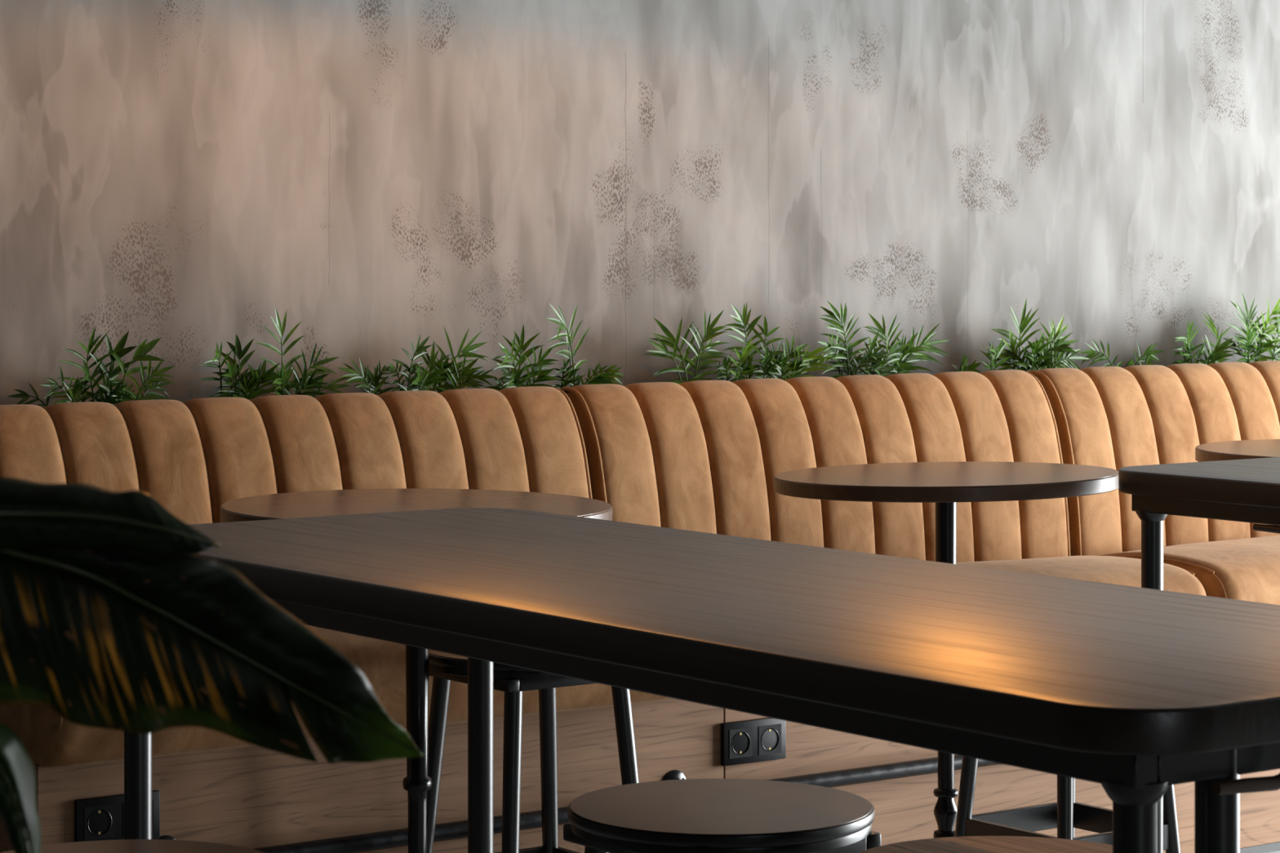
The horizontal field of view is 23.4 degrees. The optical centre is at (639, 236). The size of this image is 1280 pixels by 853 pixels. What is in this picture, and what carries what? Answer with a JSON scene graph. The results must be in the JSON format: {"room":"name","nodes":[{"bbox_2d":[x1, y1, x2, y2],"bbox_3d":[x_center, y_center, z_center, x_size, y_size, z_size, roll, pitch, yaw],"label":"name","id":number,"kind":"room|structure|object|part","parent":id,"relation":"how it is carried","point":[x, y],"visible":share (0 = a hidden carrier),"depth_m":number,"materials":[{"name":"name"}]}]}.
{"room":"restaurant","nodes":[
{"label":"restaurant","id":0,"kind":"room"},
{"bbox_2d":[0,0,1279,407],"bbox_3d":[-1.711,-0.250,5.522,12.200,3.200,0.120,0,0,-36],"label":"wall","id":1,"kind":"structure","parent":0,"point":[380,175],"depth_m":6.67,"materials":[{"name":"paint"}]},
{"bbox_3d":[0.966,1.390,1.892,12.200,0.080,8.900,0,0,-36],"label":"floor","id":2,"kind":"structure","parent":0,"visible":0},
{"bbox_2d":[0,839,265,852],"bbox_3d":[-0.576,1.026,3.402,0.378,0.651,0.378,0,0,-36],"label":"round stool","id":3,"kind":"object","parent":2,"relation":"on","point":[133,846],"visible":0.94,"depth_m":3.54,"materials":[{"name":"brown wood"}]},
{"bbox_2d":[0,476,423,852],"bbox_3d":[-0.606,0.745,1.765,0.957,1.210,0.336,0,0,-3],"label":"leaf plant","id":4,"kind":"object","parent":2,"relation":"on","point":[112,618],"visible":1,"depth_m":1.86,"materials":[{"name":"plant"}]},
{"bbox_2d":[0,386,723,852],"bbox_3d":[-0.562,0.826,5.643,1.416,1.049,0.645,0,0,-36],"label":"banquette","id":5,"kind":"object","parent":2,"relation":"on","point":[196,456],"visible":0.48,"depth_m":5.61,"materials":[{"name":"brown leather"}]},
{"bbox_2d":[74,790,159,842],"bbox_3d":[-0.861,0.962,5.096,0.152,0.081,0.013,0,0,-36],"label":"double socket","id":6,"kind":"object","parent":5,"relation":"attached to","point":[100,818],"visible":0.52,"depth_m":5.08,"materials":[{"name":"black plastic"}]},
{"bbox_3d":[-0.890,0.962,5.075,0.055,0.055,0.010,0,0,-36],"label":"insert plate","id":7,"kind":"part","parent":6,"relation":"part of","materials":[{"name":"black plastic"}]},
{"bbox_3d":[-0.833,0.962,5.117,0.055,0.055,0.010,0,0,-36],"label":"insert plate","id":8,"kind":"part","parent":6,"relation":"part of","materials":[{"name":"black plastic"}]},
{"bbox_2d":[0,625,675,767],"bbox_3d":[-0.517,0.775,5.560,1.379,0.172,0.459,0,0,-36],"label":"seat cushion","id":9,"kind":"object","parent":5,"relation":"on","point":[50,740],"depth_m":5.30,"materials":[{"name":"fabric"}]},
{"bbox_3d":[-0.579,1.095,5.667,1.414,0.467,0.570,0,0,-36],"label":"panel","id":10,"kind":"part","parent":5,"relation":"part of","materials":[{"name":"brown wood"}]},
{"bbox_2d":[220,488,612,852],"bbox_3d":[-0.371,0.897,5.140,0.650,0.906,0.650,0,0,-36],"label":"round table","id":11,"kind":"object","parent":2,"relation":"on","point":[417,782],"visible":0.55,"depth_m":5.13,"materials":[{"name":"brown wood"}]},
{"bbox_2d":[426,649,639,852],"bbox_3d":[-0.186,1.026,5.269,0.378,0.651,0.378,0,0,-36],"label":"round stool","id":12,"kind":"object","parent":2,"relation":"on","point":[445,668],"visible":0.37,"depth_m":5.23,"materials":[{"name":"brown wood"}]},
{"bbox_3d":[-0.367,1.045,5.297,0.091,0.613,0.031,0,0,9],"label":"leg","id":13,"kind":"part","parent":12,"relation":"part of","materials":[{"name":"black metal"}]},
{"bbox_3d":[-0.186,0.713,5.269,0.371,0.026,0.371,0,0,-36],"label":"seat","id":14,"kind":"part","parent":12,"relation":"part of","materials":[{"name":"brown wood"}]},
{"bbox_3d":[-0.290,0.739,5.193,0.024,0.022,0.281,0,0,-36],"label":"seat frame","id":15,"kind":"part","parent":12,"relation":"part of","materials":[{"name":"black paint"}]},
{"bbox_3d":[-0.214,1.045,5.089,0.031,0.613,0.092,0,0,9],"label":"leg","id":16,"kind":"part","parent":12,"relation":"part of","materials":[{"name":"black metal"}]},
{"bbox_3d":[-0.159,1.045,5.450,0.031,0.613,0.091,0,0,9],"label":"leg","id":17,"kind":"part","parent":12,"relation":"part of","materials":[{"name":"black metal"}]},
{"bbox_3d":[-0.110,0.739,5.166,0.233,0.022,0.024,0,0,-36],"label":"seat frame","id":18,"kind":"part","parent":12,"relation":"part of","materials":[{"name":"black paint"}]},
{"bbox_3d":[-0.006,1.045,5.242,0.092,0.613,0.031,0,0,9],"label":"leg","id":19,"kind":"part","parent":12,"relation":"part of","materials":[{"name":"black metal"}]},
{"bbox_2d":[124,507,1279,852],"bbox_3d":[0.103,0.885,3.766,0.725,0.930,2.100,0,0,-36],"label":"table","id":20,"kind":"object","parent":2,"relation":"on","point":[1135,692],"visible":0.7,"depth_m":3.40,"materials":[{"name":"brown wood"}]},
{"bbox_3d":[-0.711,0.920,4.381,0.040,0.851,0.040,0,0,-36],"label":"leg","id":21,"kind":"part","parent":20,"relation":"part of","materials":[{"name":"black metal"}]},
{"bbox_3d":[-0.244,0.920,4.725,0.040,0.851,0.040,0,0,-36],"label":"leg","id":22,"kind":"part","parent":20,"relation":"part of","materials":[{"name":"black metal"}]},
{"bbox_3d":[-0.141,0.479,3.586,0.030,0.035,2.010,0,0,-36],"label":"apron rail","id":23,"kind":"part","parent":20,"relation":"part of","materials":[{"name":"black wood"}]},
{"bbox_3d":[0.449,0.920,2.806,0.040,0.851,0.040,0,0,-36],"label":"leg","id":24,"kind":"part","parent":20,"relation":"part of","materials":[{"name":"black metal"}]},
{"bbox_3d":[0.690,0.479,2.969,0.575,0.035,0.030,0,0,-36],"label":"apron rail","id":25,"kind":"part","parent":20,"relation":"part of","materials":[{"name":"black wood"}]},
{"bbox_2d":[563,778,880,852],"bbox_3d":[0.100,1.026,3.803,0.378,0.651,0.378,0,0,-36],"label":"round stool","id":26,"kind":"object","parent":2,"relation":"on","point":[695,815],"visible":0.99,"depth_m":3.73,"materials":[{"name":"brown wood"}]},
{"bbox_3d":[-0.081,1.045,3.830,0.092,0.613,0.031,0,0,9],"label":"leg","id":27,"kind":"part","parent":26,"relation":"part of","materials":[{"name":"black metal"}]},
{"bbox_3d":[-0.004,0.739,3.727,0.024,0.022,0.281,0,0,-36],"label":"seat frame","id":28,"kind":"part","parent":26,"relation":"part of","materials":[{"name":"black paint"}]},
{"bbox_3d":[0.176,0.739,3.700,0.233,0.022,0.024,0,0,-36],"label":"seat frame","id":29,"kind":"part","parent":26,"relation":"part of","materials":[{"name":"black paint"}]},
{"bbox_3d":[0.203,0.739,3.879,0.024,0.022,0.281,0,0,-36],"label":"seat frame","id":30,"kind":"part","parent":26,"relation":"part of","materials":[{"name":"black paint"}]},
{"bbox_2d":[560,369,1206,852],"bbox_3d":[0.531,0.826,6.448,1.298,1.049,0.645,0,0,-36],"label":"banquette","id":31,"kind":"object","parent":2,"relation":"on","point":[706,456],"visible":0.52,"depth_m":6.46,"materials":[{"name":"brown leather"}]},
{"bbox_2d":[156,755,999,852],"bbox_3d":[0.663,1.029,6.178,3.816,0.059,0.081,0,0,-36],"label":"rail","id":32,"kind":"object","parent":31,"relation":"attached to","point":[358,843],"visible":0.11,"depth_m":5.50,"materials":[{"name":"black metal"}]},
{"bbox_2d":[720,717,786,766],"bbox_3d":[0.217,0.962,5.892,0.152,0.081,0.013,0,0,-36],"label":"double socket","id":33,"kind":"object","parent":31,"relation":"attached to","point":[761,740],"visible":0.95,"depth_m":5.88,"materials":[{"name":"black plastic"}]},
{"bbox_3d":[0.189,0.962,5.870,0.055,0.055,0.010,0,0,-36],"label":"insert plate","id":34,"kind":"part","parent":33,"relation":"part of","materials":[{"name":"black plastic"}]},
{"bbox_3d":[0.246,0.962,5.912,0.055,0.055,0.010,0,0,-36],"label":"insert plate","id":35,"kind":"part","parent":33,"relation":"part of","materials":[{"name":"black plastic"}]},
{"bbox_3d":[0.514,1.095,6.473,1.297,0.467,0.570,0,0,-36],"label":"panel","id":36,"kind":"part","parent":31,"relation":"part of","materials":[{"name":"brown wood"}]},
{"bbox_2d":[956,555,1206,595],"bbox_3d":[0.576,0.774,6.366,1.262,0.173,0.459,0,0,-36],"label":"seat cushion","id":37,"kind":"object","parent":31,"relation":"on","point":[1121,571],"depth_m":6.52,"materials":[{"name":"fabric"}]},
{"bbox_2d":[773,461,1118,838],"bbox_3d":[0.578,0.896,5.835,0.650,0.909,0.650,0,0,-36],"label":"round table","id":38,"kind":"object","parent":2,"relation":"on","point":[944,484],"visible":0.85,"depth_m":5.74,"materials":[{"name":"brown wood"}]},
{"bbox_2d":[859,835,1112,852],"bbox_3d":[0.412,1.026,3.422,0.378,0.651,0.378,0,0,-36],"label":"round stool","id":39,"kind":"object","parent":2,"relation":"on","point":[974,844],"visible":0.91,"depth_m":3.55,"materials":[{"name":"brown wood"}]},
{"bbox_2d":[954,755,1180,852],"bbox_3d":[0.787,1.026,5.700,0.378,0.651,0.378,0,0,-36],"label":"round stool","id":40,"kind":"object","parent":2,"relation":"on","point":[1065,815],"visible":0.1,"depth_m":5.71,"materials":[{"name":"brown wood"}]},
{"bbox_3d":[0.606,1.045,5.728,0.091,0.613,0.031,0,0,9],"label":"leg","id":41,"kind":"part","parent":40,"relation":"part of","materials":[{"name":"black metal"}]},
{"bbox_3d":[0.760,1.045,5.519,0.031,0.613,0.091,0,0,9],"label":"leg","id":42,"kind":"part","parent":40,"relation":"part of","materials":[{"name":"black metal"}]},
{"bbox_3d":[0.814,1.045,5.881,0.031,0.613,0.091,0,0,9],"label":"leg","id":43,"kind":"part","parent":40,"relation":"part of","materials":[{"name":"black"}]},
{"bbox_3d":[0.968,1.045,5.673,0.091,0.613,0.031,0,0,9],"label":"leg","id":44,"kind":"part","parent":40,"relation":"part of","materials":[{"name":"black metal"}]},
{"bbox_2d":[1027,360,1279,852],"bbox_3d":[1.566,0.826,7.212,1.273,1.049,0.645,0,0,-36],"label":"banquette","id":45,"kind":"object","parent":2,"relation":"on","point":[1116,418],"visible":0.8,"depth_m":7.05,"materials":[{"name":"brown leather"}]},
{"bbox_2d":[1099,535,1279,604],"bbox_3d":[1.621,0.776,7.137,1.262,0.171,0.459,0,0,-36],"label":"seat cushion","id":46,"kind":"object","parent":45,"relation":"on","point":[1237,567],"depth_m":6.73,"materials":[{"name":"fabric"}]},
{"bbox_3d":[1.548,1.095,7.235,1.268,0.467,0.570,0,0,-36],"label":"panel","id":47,"kind":"part","parent":45,"relation":"part of","materials":[{"name":"brown wood"}]},
{"bbox_2d":[1118,457,1279,852],"bbox_3d":[1.741,0.885,4.973,0.725,0.930,2.100,0,0,-36],"label":"table","id":48,"kind":"object","parent":2,"relation":"on","point":[1246,490],"visible":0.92,"depth_m":5.49,"materials":[{"name":"brown wood"}]},
{"bbox_3d":[0.927,0.920,5.588,0.040,0.851,0.040,0,0,-36],"label":"leg","id":49,"kind":"part","parent":48,"relation":"part of","materials":[{"name":"black metal"}]},
{"bbox_3d":[1.497,0.479,4.794,0.030,0.035,2.010,0,0,-36],"label":"apron rail","id":50,"kind":"part","parent":48,"relation":"part of","materials":[{"name":"black"}]},
{"bbox_2d":[1195,439,1279,462],"bbox_3d":[1.501,0.899,6.516,0.650,0.903,0.650,0,0,-36],"label":"round table","id":51,"kind":"object","parent":2,"relation":"on","point":[1261,448],"visible":0.8,"depth_m":6.50,"materials":[{"name":"brown wood"}]},
{"bbox_3d":[0.312,0.848,6.815,4.210,1.005,0.194,0,0,-36],"label":"trough","id":52,"kind":"object","parent":2,"relation":"on","visible":0},
{"bbox_2d":[8,326,176,407],"bbox_3d":[-1.009,0.284,5.810,0.342,0.234,0.128,0,0,-36],"label":"palm","id":53,"kind":"object","parent":52,"relation":"on","point":[117,397],"visible":0.75,"depth_m":5.82,"materials":[{"name":"green plant"}]},
{"bbox_2d":[197,307,350,399],"bbox_3d":[-0.719,0.268,6.020,0.321,0.266,0.121,0,0,-36],"label":"palm","id":54,"kind":"object","parent":52,"relation":"on","point":[255,379],"visible":0.68,"depth_m":6.01,"materials":[{"name":"green plant"}]},
{"bbox_2d":[337,335,448,395],"bbox_3d":[-0.495,0.298,6.187,0.256,0.206,0.121,0,0,-36],"label":"palm","id":55,"kind":"object","parent":52,"relation":"on","point":[367,377],"visible":0.69,"depth_m":6.21,"materials":[{"name":"green plant"}]},
{"bbox_2d":[413,327,497,392],"bbox_3d":[-0.387,0.290,6.289,0.192,0.220,0.099,0,0,-25],"label":"palm","id":56,"kind":"object","parent":52,"relation":"on","point":[453,375],"visible":0.7,"depth_m":6.28,"materials":[{"name":"green plant"}]},
{"bbox_2d":[484,324,558,390],"bbox_3d":[-0.254,0.290,6.370,0.198,0.222,0.112,0,0,-44],"label":"palm","id":57,"kind":"object","parent":52,"relation":"on","point":[514,374],"visible":0.66,"depth_m":6.38,"materials":[{"name":"green plant"}]},
{"bbox_2d":[543,302,623,389],"bbox_3d":[-0.125,0.268,6.450,0.250,0.265,0.130,0,0,-36],"label":"palm","id":58,"kind":"object","parent":52,"relation":"on","point":[602,377],"visible":0.7,"depth_m":6.45,"materials":[{"name":"green plant"}]},
{"bbox_2d":[645,310,727,383],"bbox_3d":[0.103,0.279,6.654,0.238,0.243,0.077,0,0,-36],"label":"palm","id":59,"kind":"object","parent":52,"relation":"on","point":[670,341],"visible":0.84,"depth_m":6.65,"materials":[{"name":"green plant"}]},
{"bbox_2d":[713,301,834,382],"bbox_3d":[0.287,0.271,6.771,0.326,0.258,0.131,0,0,-36],"label":"palm","id":60,"kind":"object","parent":52,"relation":"on","point":[771,361],"visible":0.77,"depth_m":6.78,"materials":[{"name":"green plant"}]},
{"bbox_2d":[816,300,950,378],"bbox_3d":[0.545,0.271,6.962,0.410,0.260,0.127,0,0,-36],"label":"palm","id":61,"kind":"object","parent":52,"relation":"on","point":[877,356],"visible":0.7,"depth_m":6.94,"materials":[{"name":"green plant"}]},
{"bbox_2d":[951,353,982,373],"bbox_3d":[0.734,0.333,7.100,0.085,0.135,0.093,0,0,39],"label":"palm","id":62,"kind":"object","parent":52,"relation":"on","point":[971,367],"visible":0.48,"depth_m":7.11,"materials":[{"name":"green plant"}]},
{"bbox_2d":[979,336,1015,370],"bbox_3d":[0.821,0.314,7.170,0.091,0.173,0.208,0,0,13],"label":"palm","id":63,"kind":"object","parent":52,"relation":"on","point":[1002,344],"visible":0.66,"depth_m":7.14,"materials":[{"name":"green plant"}]},
{"bbox_2d":[986,297,1089,371],"bbox_3d":[0.953,0.272,7.264,0.302,0.258,0.109,0,0,-36],"label":"palm","id":64,"kind":"object","parent":52,"relation":"on","point":[1043,357],"visible":0.66,"depth_m":7.25,"materials":[{"name":"green plant"}]},
{"bbox_2d":[1080,338,1132,367],"bbox_3d":[1.120,0.323,7.414,0.129,0.156,0.089,0,0,9],"label":"palm","id":65,"kind":"object","parent":52,"relation":"on","point":[1092,354],"visible":0.57,"depth_m":7.41,"materials":[{"name":"green plant"}]},
{"bbox_2d":[1130,340,1164,365],"bbox_3d":[1.220,0.326,7.472,0.123,0.149,0.050,0,0,-19],"label":"palm","id":66,"kind":"object","parent":52,"relation":"on","point":[1147,358],"visible":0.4,"depth_m":7.49,"materials":[{"name":"green plant"}]},
{"bbox_2d":[1171,311,1236,364],"bbox_3d":[1.390,0.293,7.580,0.271,0.216,0.116,0,0,-44],"label":"palm","id":67,"kind":"object","parent":52,"relation":"on","point":[1218,355],"visible":0.65,"depth_m":7.57,"materials":[{"name":"green plant"}]},
{"bbox_2d":[1222,292,1279,363],"bbox_3d":[1.552,0.267,7.704,0.294,0.267,0.121,0,0,-36],"label":"palm","id":68,"kind":"object","parent":52,"relation":"on","point":[1249,347],"visible":0.67,"depth_m":7.68,"materials":[{"name":"green plant"}]}
]}

